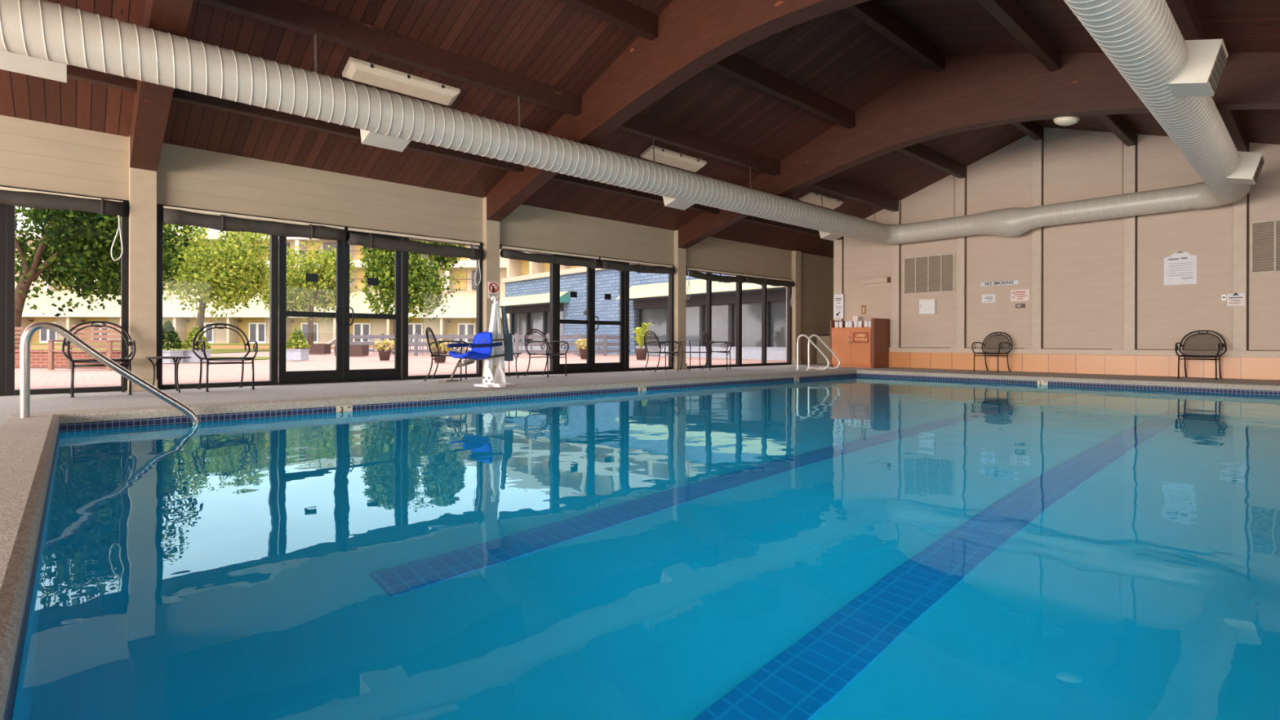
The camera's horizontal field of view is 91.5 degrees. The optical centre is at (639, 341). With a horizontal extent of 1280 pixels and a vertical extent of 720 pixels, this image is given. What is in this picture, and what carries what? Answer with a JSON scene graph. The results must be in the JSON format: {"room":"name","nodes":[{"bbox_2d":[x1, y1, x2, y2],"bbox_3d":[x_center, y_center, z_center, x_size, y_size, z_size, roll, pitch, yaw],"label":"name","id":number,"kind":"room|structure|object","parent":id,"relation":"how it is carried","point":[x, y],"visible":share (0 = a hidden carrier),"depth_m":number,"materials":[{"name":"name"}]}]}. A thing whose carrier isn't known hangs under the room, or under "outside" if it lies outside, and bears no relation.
{"room":"indoor swimming pool","nodes":[
{"label":"indoor swimming pool","id":0,"kind":"room"},
{"bbox_2d":[0,115,833,364],"bbox_3d":[-3.675,-0.974,10.544,25.900,3.200,0.250,0,0,-42],"label":"wall","id":1,"kind":"structure","parent":0,"point":[34,154],"depth_m":9.59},
{"bbox_2d":[0,185,5,395],"bbox_3d":[-7.959,-0.584,6.566,1.810,2.400,0.130,0,0,-42],"label":"window","id":2,"kind":"structure","parent":1,"relation":"in","point":[2,207],"depth_m":7.12,"materials":[{"name":"brown metal"}]},
{"bbox_2d":[5,186,128,395],"bbox_3d":[-6.884,-0.581,7.539,1.090,2.400,0.130,0,0,-42],"label":"window","id":3,"kind":"structure","parent":1,"relation":"in","point":[10,210],"depth_m":7.20,"materials":[{"name":"brown metal"}]},
{"bbox_2d":[0,186,123,261],"bbox_3d":[-7.444,-1.374,6.841,2.743,0.757,0.206,0,0,-42],"label":"roller shade","id":4,"kind":"object","parent":3,"relation":"attached to","point":[8,196],"visible":1,"depth_m":7.35,"materials":[{"name":"grey fabric"}]},
{"bbox_2d":[156,204,278,389],"bbox_3d":[-5.761,-0.579,8.556,1.400,2.400,0.130,0,0,-42],"label":"window","id":5,"kind":"structure","parent":1,"relation":"in","point":[273,259],"depth_m":8.64,"materials":[{"name":"brown metal"}]},
{"bbox_2d":[162,205,346,240],"bbox_3d":[-5.316,-1.617,8.767,2.203,0.261,0.238,0,0,-42],"label":"roller shade","id":6,"kind":"object","parent":5,"relation":"attached to","point":[220,221],"visible":1,"depth_m":8.63,"materials":[{"name":"grey fabric"}]},
{"bbox_2d":[278,217,403,385],"bbox_3d":[-4.575,-0.571,9.630,1.800,2.410,0.160,0,0,-42],"label":"window","id":7,"kind":"structure","parent":1,"relation":"in","point":[345,227],"depth_m":9.59,"materials":[{"name":"brown metal"}]},
{"bbox_2d":[278,236,342,382],"bbox_3d":[-4.879,-0.556,9.299,0.865,2.300,0.143,0,0,-42],"label":"door","id":8,"kind":"structure","parent":7,"relation":"attached to","point":[284,376],"depth_m":9.27,"materials":[{"name":"black paint"}]},
{"bbox_2d":[342,231,401,380],"bbox_3d":[-4.223,-0.555,9.893,0.885,2.300,0.143,0,0,-42],"label":"door","id":9,"kind":"structure","parent":7,"relation":"attached to","point":[388,373],"depth_m":9.87,"materials":[{"name":"black paint"}]},
{"bbox_2d":[400,233,482,379],"bbox_3d":[-3.377,-0.573,10.713,1.430,2.400,0.130,0,0,-42],"label":"window","id":10,"kind":"structure","parent":1,"relation":"in","point":[404,273],"depth_m":10.25,"materials":[{"name":"brown metal"}]},
{"bbox_2d":[346,227,482,285],"bbox_3d":[-3.640,-1.365,10.285,2.204,0.757,0.224,0,0,-42],"label":"roller shade","id":11,"kind":"object","parent":10,"relation":"attached to","point":[369,241],"visible":1,"depth_m":10.16,"materials":[{"name":"grey fabric"}]},
{"bbox_2d":[499,244,557,376],"bbox_3d":[-2.154,-0.570,11.821,1.330,2.400,0.130,0,0,-42],"label":"window","id":12,"kind":"structure","parent":1,"relation":"in","point":[553,293],"depth_m":12.18,"materials":[{"name":"brown metal"}]},
{"bbox_2d":[500,245,601,268],"bbox_3d":[-1.668,-1.613,12.069,2.243,0.253,0.206,0,0,-42],"label":"roller shade","id":13,"kind":"object","parent":12,"relation":"attached to","point":[506,252],"visible":1,"depth_m":11.95,"materials":[{"name":"grey fabric"}]},
{"bbox_2d":[556,251,626,373],"bbox_3d":[-1.001,-0.562,12.864,1.780,2.410,0.160,0,0,-42],"label":"window","id":14,"kind":"structure","parent":1,"relation":"in","point":[568,372],"depth_m":12.79,"materials":[{"name":"brown metal"}]},
{"bbox_2d":[556,255,591,372],"bbox_3d":[-1.311,-0.548,12.528,0.870,2.300,0.143,0,0,-42],"label":"door","id":15,"kind":"structure","parent":14,"relation":"attached to","point":[586,366],"depth_m":12.61,"materials":[{"name":"black paint"}]},
{"bbox_2d":[591,259,624,370],"bbox_3d":[-0.655,-0.546,13.122,0.880,2.300,0.143,0,0,-42],"label":"door","id":16,"kind":"structure","parent":14,"relation":"attached to","point":[602,366],"depth_m":13.18,"materials":[{"name":"black paint"}]},
{"bbox_2d":[624,259,674,371],"bbox_3d":[0.203,-0.565,13.955,1.470,2.400,0.130,0,0,-42],"label":"window","id":17,"kind":"structure","parent":1,"relation":"in","point":[671,277],"depth_m":13.88,"materials":[{"name":"brown metal"}]},
{"bbox_2d":[600,257,675,274],"bbox_3d":[-0.023,-1.612,13.559,2.083,0.247,0.202,0,0,-42],"label":"roller shade","id":18,"kind":"object","parent":17,"relation":"attached to","point":[656,268],"visible":0.99,"depth_m":13.46,"materials":[{"name":"grey fabric"}]},
{"bbox_2d":[685,266,711,368],"bbox_3d":[1.319,-0.562,14.965,1.000,2.400,0.130,0,0,-42],"label":"window","id":19,"kind":"structure","parent":1,"relation":"in","point":[708,282],"depth_m":15.25,"materials":[{"name":"brown metal"}]},
{"bbox_2d":[710,269,740,368],"bbox_3d":[2.120,-0.560,15.690,1.160,2.400,0.130,0,0,-42],"label":"window","id":20,"kind":"structure","parent":1,"relation":"in","point":[738,284],"depth_m":16.02,"materials":[{"name":"brown metal"}]},
{"bbox_2d":[685,267,745,298],"bbox_3d":[1.847,-1.352,15.252,2.121,0.757,0.179,0,0,-42],"label":"roller shade","id":21,"kind":"object","parent":20,"relation":"attached to","point":[691,272],"visible":1,"depth_m":15.12,"materials":[{"name":"grey fabric"}]},
{"bbox_2d":[740,273,765,366],"bbox_3d":[2.946,-0.558,16.438,1.070,2.400,0.130,0,0,-42],"label":"window","id":22,"kind":"structure","parent":1,"relation":"in","point":[763,287],"depth_m":16.74,"materials":[{"name":"brown metal"}]},
{"bbox_2d":[742,274,795,306],"bbox_3d":[3.468,-1.349,16.720,2.142,0.757,0.205,0,0,-42],"label":"roller shade","id":23,"kind":"object","parent":22,"relation":"attached to","point":[748,279],"visible":1,"depth_m":16.66,"materials":[{"name":"grey fabric"}]},
{"bbox_2d":[765,275,791,365],"bbox_3d":[3.788,-0.556,17.200,1.200,2.400,0.130,0,0,-42],"label":"window","id":24,"kind":"structure","parent":1,"relation":"in","point":[788,289],"depth_m":17.53,"materials":[{"name":"brown metal"}]},
{"bbox_2d":[0,0,1279,257],"bbox_3d":[0.209,-3.503,5.739,27.000,2.486,13.880,0,0,-42],"label":"ceiling","id":25,"kind":"structure","parent":0,"point":[836,55],"depth_m":8.70,"materials":[{"name":"wood"}]},
{"bbox_2d":[66,64,137,92],"bbox_3d":[-7.260,-2.920,5.360,4.600,0.290,0.130,0,0,-42],"label":"purlin","id":26,"kind":"structure","parent":25,"relation":"attached to","point":[76,73],"depth_m":6.66,"materials":[{"name":"brown wood"}]},
{"bbox_2d":[129,0,193,171],"bbox_3d":[-2.286,-3.396,3.481,0.270,2.472,11.820,0,0,-42],"label":"beam","id":27,"kind":"structure","parent":25,"relation":"attached to","point":[152,101],"depth_m":6.78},
{"bbox_2d":[0,0,1264,244],"bbox_3d":[-0.343,-3.140,5.348,23.660,1.748,7.129,0,0,-42],"label":"ventilation duct","id":28,"kind":"object","parent":27,"relation":"hanging from","point":[1176,78],"visible":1,"depth_m":6.77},
{"bbox_2d":[0,49,66,82],"bbox_3d":[-5.340,-2.562,5.369,0.600,0.444,0.393,0,0,-42],"label":"hood","id":29,"kind":"object","parent":28,"relation":"attached to","point":[11,61],"depth_m":5.39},
{"bbox_2d":[360,128,410,151],"bbox_3d":[-3.042,-2.556,7.449,0.480,0.444,0.393,0,0,-42],"label":"hood","id":30,"kind":"object","parent":28,"relation":"attached to","point":[367,137],"depth_m":7.39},
{"bbox_2d":[662,195,695,209],"bbox_3d":[0.665,-2.547,10.805,0.480,0.444,0.393,0,0,-42],"label":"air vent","id":31,"kind":"object","parent":28,"relation":"attached to","point":[676,203],"depth_m":10.72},
{"bbox_2d":[1166,39,1228,97],"bbox_3d":[5.178,-2.537,5.804,0.460,0.444,0.393,0,0,-42],"label":"air vent","id":32,"kind":"object","parent":28,"relation":"attached to","point":[1202,73],"depth_m":5.65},
{"bbox_2d":[1225,151,1264,184],"bbox_3d":[8.811,-2.528,9.093,0.460,0.444,0.393,0,0,-42],"label":"air vent","id":33,"kind":"object","parent":28,"relation":"attached to","point":[1247,171],"depth_m":8.93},
{"bbox_2d":[171,88,524,173],"bbox_3d":[-3.645,-2.911,8.631,4.650,0.290,0.130,0,0,-42],"label":"purlin","id":34,"kind":"structure","parent":25,"relation":"attached to","point":[179,95],"depth_m":8.02,"materials":[{"name":"brown wood"}]},
{"bbox_2d":[193,0,582,115],"bbox_3d":[-2.604,-3.433,7.482,4.650,0.290,0.130,0,0,-42],"label":"purlin","id":35,"kind":"structure","parent":25,"relation":"attached to","point":[296,15],"depth_m":7.22,"materials":[{"name":"brown wood"}]},
{"bbox_2d":[342,57,460,106],"bbox_3d":[-3.005,-3.277,7.948,1.400,0.186,0.331,0,0,-42],"label":"ceiling light","id":36,"kind":"object","parent":25,"relation":"hanging from","point":[363,72],"visible":1,"depth_m":7.83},
{"bbox_2d":[560,0,657,40],"bbox_3d":[-1.542,-3.964,6.311,4.650,0.290,0.130,0,0,-42],"label":"purlin","id":37,"kind":"structure","parent":25,"relation":"attached to","point":[624,14],"depth_m":7.47,"materials":[{"name":"brown wood"}]},
{"bbox_2d":[551,173,719,213],"bbox_3d":[-0.031,-2.903,11.903,4.600,0.290,0.130,0,0,-42],"label":"purlin","id":38,"kind":"structure","parent":25,"relation":"attached to","point":[564,178],"depth_m":11.52,"materials":[{"name":"brown wood"}]},
{"bbox_2d":[640,145,706,172],"bbox_3d":[0.627,-3.269,11.236,1.400,0.186,0.331,0,0,-42],"label":"ceiling light","id":39,"kind":"object","parent":25,"relation":"hanging from","point":[664,156],"visible":0.94,"depth_m":11.11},
{"bbox_2d":[486,0,871,222],"bbox_3d":[1.346,-3.388,6.769,0.270,2.472,11.820,0,0,-42],"label":"beam","id":40,"kind":"structure","parent":25,"relation":"attached to","point":[694,36],"depth_m":7.76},
{"bbox_2d":[617,113,780,176],"bbox_3d":[1.010,-3.424,10.754,4.600,0.290,0.130,0,0,-42],"label":"purlin","id":41,"kind":"structure","parent":25,"relation":"attached to","point":[639,124],"depth_m":10.67,"materials":[{"name":"brown wood"}]},
{"bbox_2d":[710,53,854,128],"bbox_3d":[2.072,-3.956,9.583,4.600,0.290,0.130,0,0,-42],"label":"purlin","id":42,"kind":"structure","parent":25,"relation":"attached to","point":[735,65],"depth_m":9.66,"materials":[{"name":"brown wood"}]},
{"bbox_2d":[742,215,843,239],"bbox_3d":[4.376,-2.893,15.893,6.790,0.290,0.130,0,0,-42],"label":"purlin","id":43,"kind":"structure","parent":25,"relation":"attached to","point":[750,218],"depth_m":14.95,"materials":[{"name":"brown wood"}]},
{"bbox_2d":[799,191,843,209],"bbox_3d":[4.223,-3.260,14.491,1.400,0.186,0.331,0,0,-42],"label":"ceiling light","id":44,"kind":"object","parent":25,"relation":"hanging from","point":[811,197],"visible":1,"depth_m":14.34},
{"bbox_2d":[809,177,899,211],"bbox_3d":[4.687,-3.416,14.083,4.820,0.290,0.130,0,0,-42],"label":"purlin","id":45,"kind":"structure","parent":25,"relation":"attached to","point":[828,184],"depth_m":14.27,"materials":[{"name":"brown wood"}]},
{"bbox_2d":[844,0,944,72],"bbox_3d":[3.107,-4.464,8.441,4.600,0.270,0.130,0,0,-42],"label":"purlin","id":46,"kind":"structure","parent":25,"relation":"attached to","point":[871,12],"depth_m":8.92,"materials":[{"name":"brown wood"}]},
{"bbox_2d":[897,142,966,178],"bbox_3d":[5.749,-3.947,12.911,4.820,0.290,0.130,0,0,-42],"label":"purlin","id":47,"kind":"structure","parent":25,"relation":"attached to","point":[923,153],"depth_m":13.38,"materials":[{"name":"brown wood"}]},
{"bbox_2d":[678,52,1279,248],"bbox_3d":[4.942,-3.379,10.024,0.270,2.472,11.820,0,0,-42],"label":"beam","id":48,"kind":"structure","parent":25,"relation":"attached to","point":[973,91],"depth_m":9.60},
{"bbox_2d":[977,0,1061,71],"bbox_3d":[4.166,-3.978,7.269,4.600,0.290,0.130,0,0,-42],"label":"purlin","id":49,"kind":"structure","parent":25,"relation":"attached to","point":[1006,12],"depth_m":7.81,"materials":[{"name":"brown wood"}]},
{"bbox_2d":[1010,120,1043,140],"bbox_3d":[6.784,-4.455,11.770,4.820,0.270,0.130,0,0,-42],"label":"purlin","id":50,"kind":"structure","parent":25,"relation":"attached to","point":[1033,130],"depth_m":12.91,"materials":[{"name":"brown wood"}]},
{"bbox_2d":[1096,114,1136,146],"bbox_3d":[7.843,-3.969,10.598,4.820,0.290,0.130,0,0,-42],"label":"purlin","id":51,"kind":"structure","parent":25,"relation":"attached to","point":[1114,122],"depth_m":11.37,"materials":[{"name":"brown wood"}]},
{"bbox_2d":[1165,0,1207,39],"bbox_3d":[5.225,-3.442,6.098,4.600,0.290,0.130,0,0,-42],"label":"purlin","id":52,"kind":"structure","parent":25,"relation":"attached to","point":[1184,13],"depth_m":6.46,"materials":[{"name":"brown wood"}]},
{"bbox_2d":[1217,110,1248,151],"bbox_3d":[8.902,-3.433,9.427,4.820,0.290,0.130,0,0,-42],"label":"purlin","id":53,"kind":"structure","parent":25,"relation":"attached to","point":[1231,119],"depth_m":9.77,"materials":[{"name":"brown wood"}]},
{"bbox_2d":[0,363,1279,427],"bbox_3d":[0.424,1.236,6.011,25.900,1.200,12.580,0,0,-42],"label":"floor","id":54,"kind":"structure","parent":0,"point":[9,405],"depth_m":8.45,"materials":[{"name":"concrete"}]},
{"bbox_2d":[61,320,136,397],"bbox_3d":[-6.332,0.188,7.319,0.654,0.876,0.614,0,0,-44],"label":"armchair","id":55,"kind":"object","parent":54,"relation":"on","point":[131,343],"visible":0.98,"depth_m":7.30,"materials":[{"name":"black"}]},
{"bbox_2d":[127,136,157,391],"bbox_3d":[-6.352,-0.980,7.966,0.290,3.200,0.340,0,0,-42],"label":"column","id":56,"kind":"structure","parent":54,"relation":"on","point":[142,183],"depth_m":7.86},
{"bbox_2d":[146,355,191,392],"bbox_3d":[-5.819,0.405,7.709,0.450,0.441,0.450,0,0,-42],"label":"side table","id":57,"kind":"object","parent":54,"relation":"on","point":[175,362],"visible":0.97,"depth_m":7.65,"materials":[{"name":"metal"}]},
{"bbox_2d":[192,323,257,391],"bbox_3d":[-5.412,0.191,8.151,0.614,0.876,0.654,0,0,45],"label":"armchair","id":58,"kind":"object","parent":54,"relation":"on","point":[202,348],"visible":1,"depth_m":8.12,"materials":[{"name":"black"}]},
{"bbox_2d":[423,326,467,381],"bbox_3d":[-3.181,0.196,10.239,0.614,0.876,0.654,0,0,-7],"label":"armchair","id":59,"kind":"object","parent":54,"relation":"on","point":[433,344],"visible":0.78,"depth_m":10.17,"materials":[{"name":"black"}]},
{"bbox_2d":[437,295,515,387],"bbox_3d":[-2.223,-0.014,8.648,0.592,1.287,1.158,0,0,42],"label":"lift","id":60,"kind":"object","parent":54,"relation":"on","point":[488,346],"visible":1,"depth_m":8.82,"materials":[{"name":"white plastic"}]},
{"bbox_2d":[482,196,499,377],"bbox_3d":[-2.719,-0.971,11.254,0.290,3.200,0.340,0,0,-42],"label":"column","id":61,"kind":"structure","parent":54,"relation":"on","point":[491,228],"depth_m":11.12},
{"bbox_2d":[524,328,568,377],"bbox_3d":[-1.734,0.199,11.465,0.614,0.876,0.654,0,0,34],"label":"armchair","id":62,"kind":"object","parent":54,"relation":"on","point":[547,353],"visible":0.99,"depth_m":11.40,"materials":[{"name":"black"}]},
{"bbox_2d":[642,330,679,372],"bbox_3d":[0.444,0.204,13.391,0.614,0.876,0.654,0,0,-30],"label":"armchair","id":63,"kind":"object","parent":54,"relation":"on","point":[652,345],"visible":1,"depth_m":13.27,"materials":[{"name":"brown"}]},
{"bbox_2d":[667,230,687,369],"bbox_3d":[0.876,-0.963,14.509,0.290,3.200,0.340,0,0,-42],"label":"column","id":64,"kind":"structure","parent":54,"relation":"on","point":[679,253],"depth_m":14.38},
{"bbox_2d":[786,250,801,364],"bbox_3d":[4.361,-0.955,17.663,0.290,3.200,0.340,0,0,-42],"label":"column","id":65,"kind":"structure","parent":54,"relation":"on","point":[796,255],"depth_m":17.53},
{"bbox_2d":[817,333,830,364],"bbox_3d":[5.553,0.217,17.915,0.080,0.862,1.034,0,0,-42],"label":"guard","id":66,"kind":"object","parent":54,"relation":"on","point":[821,359],"visible":0.3,"depth_m":18.11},
{"bbox_2d":[830,318,889,368],"bbox_3d":[5.602,0.036,15.956,0.838,1.225,1.200,0,0,-42],"label":"cabinet","id":67,"kind":"object","parent":54,"relation":"on","point":[868,347],"visible":1,"depth_m":15.62,"materials":[{"name":"orange laminate"}]},
{"bbox_2d":[971,332,1012,372],"bbox_3d":[7.732,0.221,13.697,0.614,0.876,0.654,0,0,-35],"label":"armchair","id":68,"kind":"object","parent":54,"relation":"on","point":[997,344],"visible":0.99,"depth_m":13.79,"materials":[{"name":"black"}]},
{"bbox_2d":[1174,329,1226,379],"bbox_3d":[10.037,0.227,11.181,0.614,0.876,0.654,0,0,-40],"label":"armchair","id":69,"kind":"object","parent":54,"relation":"on","point":[1198,344],"visible":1,"depth_m":11.28,"materials":[{"name":"brown"}]},
{"bbox_2d":[3,373,1279,719],"bbox_3d":[2.921,1.214,6.694,13.520,0.975,8.700,0,0,-42],"label":"pool tile border","id":70,"kind":"object","parent":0,"point":[172,420],"visible":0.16,"depth_m":7.50,"materials":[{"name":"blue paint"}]},
{"bbox_2d":[0,368,1279,719],"bbox_3d":[2.923,0.684,6.694,14.120,0.085,9.300,0,0,-42],"label":"pool coping","id":71,"kind":"object","parent":70,"relation":"on","point":[27,445],"visible":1,"depth_m":4.91,"materials":[{"name":"concrete"}]},
{"bbox_2d":[19,321,199,423],"bbox_3d":[-4.631,0.542,5.521,1.218,1.418,0.060,0,0,-42],"label":"grab rail","id":72,"kind":"object","parent":71,"relation":"attached to","point":[25,340],"visible":0.7,"depth_m":5.28,"materials":[{"name":"silver metal"}]},
{"bbox_2d":[8,376,1279,719],"bbox_3d":[2.922,0.792,6.694,13.520,0.001,8.700,0,0,-42],"label":"pool water","id":73,"kind":"object","parent":70,"relation":"in","point":[848,548],"visible":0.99,"depth_m":2.26,"materials":[{"name":"liquid"}]},
{"bbox_2d":[843,127,1279,350],"bbox_3d":[9.055,-1.965,12.994,0.200,5.242,10.960,0,0,-42],"label":"wall","id":74,"kind":"structure","parent":0,"point":[1083,262],"depth_m":12.84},
{"bbox_2d":[833,235,844,320],"bbox_3d":[5.773,-1.426,16.425,0.060,3.150,1.470,0,0,-42],"label":"trim","id":75,"kind":"structure","parent":74,"relation":"attached to","point":[838,245],"depth_m":16.84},
{"bbox_2d":[892,200,924,347],"bbox_3d":[6.851,-1.689,15.235,0.060,3.680,1.400,0,0,-42],"label":"trim","id":76,"kind":"structure","parent":74,"relation":"attached to","point":[896,215],"depth_m":15.65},
{"bbox_2d":[919,298,936,314],"bbox_3d":[6.955,-0.844,15.088,0.108,0.360,0.380,0,0,-42],"label":"control box","id":77,"kind":"object","parent":74,"relation":"attached to","point":[926,306],"visible":1,"depth_m":15.04,"materials":[{"name":"white plastic"}]},
{"bbox_2d":[903,252,955,294],"bbox_3d":[6.985,-1.631,15.114,0.030,0.925,1.220,0,0,-42],"label":"air vent","id":78,"kind":"object","parent":74,"relation":"in","point":[953,255],"visible":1,"depth_m":15.09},
{"bbox_2d":[956,177,1023,348],"bbox_3d":[7.891,-1.949,14.086,0.060,4.204,1.400,0,0,-42],"label":"trim","id":79,"kind":"structure","parent":74,"relation":"attached to","point":[961,183],"depth_m":14.50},
{"bbox_2d":[1031,127,1112,349],"bbox_3d":[8.932,-2.208,12.937,0.060,4.728,1.400,0,0,-42],"label":"trim","id":80,"kind":"structure","parent":74,"relation":"attached to","point":[1037,146],"depth_m":13.35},
{"bbox_2d":[888,351,1279,380],"bbox_3d":[8.947,0.461,12.902,0.075,0.390,10.960,0,0,-42],"label":"baseboard","id":81,"kind":"structure","parent":74,"relation":"attached to","point":[1231,367],"depth_m":12.51,"materials":[{"name":"ceramic"}]},
{"bbox_2d":[888,347,1279,357],"bbox_3d":[8.953,0.211,12.906,0.062,0.110,10.960,0,0,-42],"label":"trim","id":82,"kind":"structure","parent":74,"relation":"attached to","point":[1028,351],"depth_m":12.64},
{"bbox_2d":[1124,134,1182,350],"bbox_3d":[9.999,-1.969,11.758,0.060,4.254,1.400,0,0,-42],"label":"trim","id":83,"kind":"structure","parent":74,"relation":"attached to","point":[1131,153],"depth_m":12.18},
{"bbox_2d":[1164,251,1196,285],"bbox_3d":[10.106,-1.376,11.674,0.020,0.620,0.470,0,0,-42],"label":"sign","id":84,"kind":"object","parent":74,"relation":"attached to","point":[1180,268],"visible":1,"depth_m":11.66,"materials":[{"name":"paper"}]},
{"bbox_2d":[1232,142,1279,351],"bbox_3d":[11.045,-1.703,10.601,0.060,3.727,1.400,0,0,-42],"label":"trim","id":85,"kind":"structure","parent":74,"relation":"attached to","point":[1241,207],"depth_m":11.02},
{"bbox_2d":[1249,218,1279,274],"bbox_3d":[11.146,-1.646,10.518,0.030,0.925,1.240,0,0,-42],"label":"air vent","id":86,"kind":"object","parent":74,"relation":"in","point":[1277,244],"visible":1,"depth_m":10.84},
{"label":"outside","id":87,"kind":"structure","parent":0,"visible":0},
{"bbox_2d":[30,342,336,359],"bbox_3d":[-36.226,0.359,42.249,64.443,0.383,63.421,0,0,-42],"label":"lawn","id":88,"kind":"structure","parent":87,"point":[213,350],"depth_m":36.88,"materials":[{"name":"green plant"}]},
{"bbox_2d":[30,344,373,349],"bbox_3d":[-40.001,0.346,45.000,40.000,0.119,14.001,0,0,0],"label":"mulch bed","id":89,"kind":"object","parent":88,"relation":"on","point":[32,346],"visible":0.23,"depth_m":43.84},
{"bbox_2d":[257,239,358,343],"bbox_3d":[-21.160,-2.982,40.017,5.665,7.029,5.416,0,0,-2],"label":"tree","id":90,"kind":"object","parent":89,"relation":"on","point":[299,291],"visible":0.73,"depth_m":39.87,"materials":[{"name":"green plant"}]},
{"bbox_2d":[162,223,270,350],"bbox_3d":[-22.560,-3.002,33.074,5.694,7.190,5.560,0,0,28],"label":"tree","id":91,"kind":"object","parent":88,"relation":"on","point":[235,271],"visible":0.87,"depth_m":31.99,"materials":[{"name":"green plant"}]},
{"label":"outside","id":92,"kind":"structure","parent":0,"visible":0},
{"bbox_2d":[164,344,755,359],"bbox_3d":[-15.000,0.213,70.950,177.040,0.833,173.393,0,0,-42],"label":"ground","id":93,"kind":"structure","parent":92,"point":[260,353],"depth_m":26.43,"materials":[{"name":"pink brick"}]},
{"bbox_2d":[14,230,506,343],"bbox_3d":[-49.088,-5.337,70.190,71.800,13.000,15.620,0,0,0],"label":"hotel building","id":94,"kind":"structure","parent":93,"relation":"on","point":[460,318],"depth_m":63.95,"materials":[{"name":"yellow paint"}]},
{"bbox_2d":[299,343,330,354],"bbox_3d":[-14.569,0.325,28.000,1.100,0.450,0.600,0,0,0],"label":"box","id":95,"kind":"object","parent":93,"relation":"on","point":[315,348],"visible":0.71,"depth_m":27.70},
{"bbox_2d":[334,344,368,355],"bbox_3d":[-11.770,0.353,25.500,1.100,0.450,0.600,0,0,0],"label":"box","id":96,"kind":"object","parent":93,"relation":"on","point":[354,349],"visible":0.71,"depth_m":25.20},
{"bbox_2d":[506,252,582,332],"bbox_3d":[5.066,-5.178,50.369,12.500,13.450,40.500,0,0,-42],"label":"hotel wing","id":97,"kind":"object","parent":93,"relation":"on","point":[515,268],"visible":0.02,"depth_m":60.94,"materials":[{"name":"yellow paint"}]},
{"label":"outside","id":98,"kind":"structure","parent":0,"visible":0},
{"bbox_2d":[14,358,786,389],"bbox_3d":[-16.893,0.616,18.660,120.000,0.001,29.660,0,0,-42],"label":"patio","id":99,"kind":"structure","parent":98,"point":[188,372],"depth_m":14.46,"materials":[{"name":"pink brick"}]},
{"bbox_2d":[14,349,120,367],"bbox_3d":[-14.701,0.396,14.775,6.200,0.410,0.411,0,0,0],"label":"brick wall","id":100,"kind":"structure","parent":99,"relation":"on","point":[38,357],"depth_m":14.60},
{"bbox_2d":[48,324,120,369],"bbox_3d":[-11.972,0.117,13.590,1.330,0.980,0.540,0,0,0],"label":"wooden bench","id":101,"kind":"object","parent":99,"relation":"on","point":[109,346],"visible":0.52,"depth_m":13.75,"materials":[{"name":"brown wood"}]},
{"bbox_2d":[14,206,199,347],"bbox_3d":[-17.496,-2.861,19.039,6.626,7.129,6.162,0,0,-22],"label":"tree","id":102,"kind":"object","parent":99,"relation":"on","point":[69,234],"visible":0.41,"depth_m":18.57,"materials":[{"name":"green plant"}]},
{"bbox_2d":[162,350,184,363],"bbox_3d":[-13.314,0.424,17.600,0.540,0.360,0.540,0,0,0],"label":"planter box","id":103,"kind":"object","parent":99,"relation":"on","point":[165,353],"visible":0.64,"depth_m":17.41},
{"bbox_2d":[162,320,182,350],"bbox_3d":[-13.323,-0.194,17.593,0.716,0.861,0.734,0,0,-42],"label":"conifer shrub","id":104,"kind":"object","parent":103,"relation":"on","point":[167,327],"visible":0.79,"depth_m":17.54,"materials":[{"name":"green plant"}]},
{"bbox_2d":[183,350,211,362],"bbox_3d":[-12.951,0.425,18.200,0.540,0.360,0.540,0,0,0],"label":"planter box","id":105,"kind":"object","parent":99,"relation":"on","point":[194,358],"visible":0.68,"depth_m":17.95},
{"bbox_2d":[182,325,210,349],"bbox_3d":[-12.940,-0.119,18.196,0.738,0.718,0.747,0,0,-42],"label":"conifer shrub","id":106,"kind":"object","parent":105,"relation":"on","point":[194,330],"visible":0.71,"depth_m":18.09,"materials":[{"name":"green plant"}]},
{"bbox_2d":[285,349,310,360],"bbox_3d":[-11.258,0.429,20.500,0.540,0.360,0.540,0,0,0],"label":"planter box","id":107,"kind":"object","parent":99,"relation":"on","point":[291,354],"visible":0.86,"depth_m":20.25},
{"bbox_2d":[285,325,310,349],"bbox_3d":[-11.252,-0.143,20.505,0.754,0.780,0.728,0,0,-42],"label":"conifer shrub","id":108,"kind":"object","parent":107,"relation":"on","point":[297,335],"visible":1,"depth_m":20.38,"materials":[{"name":"green plant"}]},
{"bbox_2d":[373,339,394,360],"bbox_3d":[-8.381,0.271,20.496,0.689,0.690,0.640,0,0,-42],"label":"flower pot","id":109,"kind":"object","parent":99,"relation":"on","point":[384,350],"visible":0.99,"depth_m":20.36,"materials":[{"name":"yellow plant"}]},
{"bbox_2d":[359,239,465,354],"bbox_3d":[-10.419,-2.835,28.962,4.369,6.985,4.487,0,0,28],"label":"tree","id":110,"kind":"object","parent":99,"relation":"on","point":[381,266],"visible":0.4,"depth_m":27.74,"materials":[{"name":"green plant"}]},
{"bbox_2d":[349,333,630,356],"bbox_3d":[-6.811,0.144,26.774,12.690,0.990,2.590,0,0,1],"label":"fence","id":111,"kind":"object","parent":99,"relation":"on","point":[415,336],"visible":0.52,"depth_m":26.48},
{"bbox_2d":[629,322,654,359],"bbox_3d":[0.048,-0.011,22.011,0.986,1.292,1.020,0,0,-27],"label":"palm plant","id":112,"kind":"object","parent":99,"relation":"on","point":[641,353],"visible":0.83,"depth_m":21.85,"materials":[{"name":"green plant"}]},
{"bbox_2d":[499,263,786,360],"bbox_3d":[3.658,-1.456,31.837,13.050,4.400,22.700,0,0,-42],"label":"building","id":113,"kind":"structure","parent":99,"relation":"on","point":[526,299],"depth_m":27.24,"materials":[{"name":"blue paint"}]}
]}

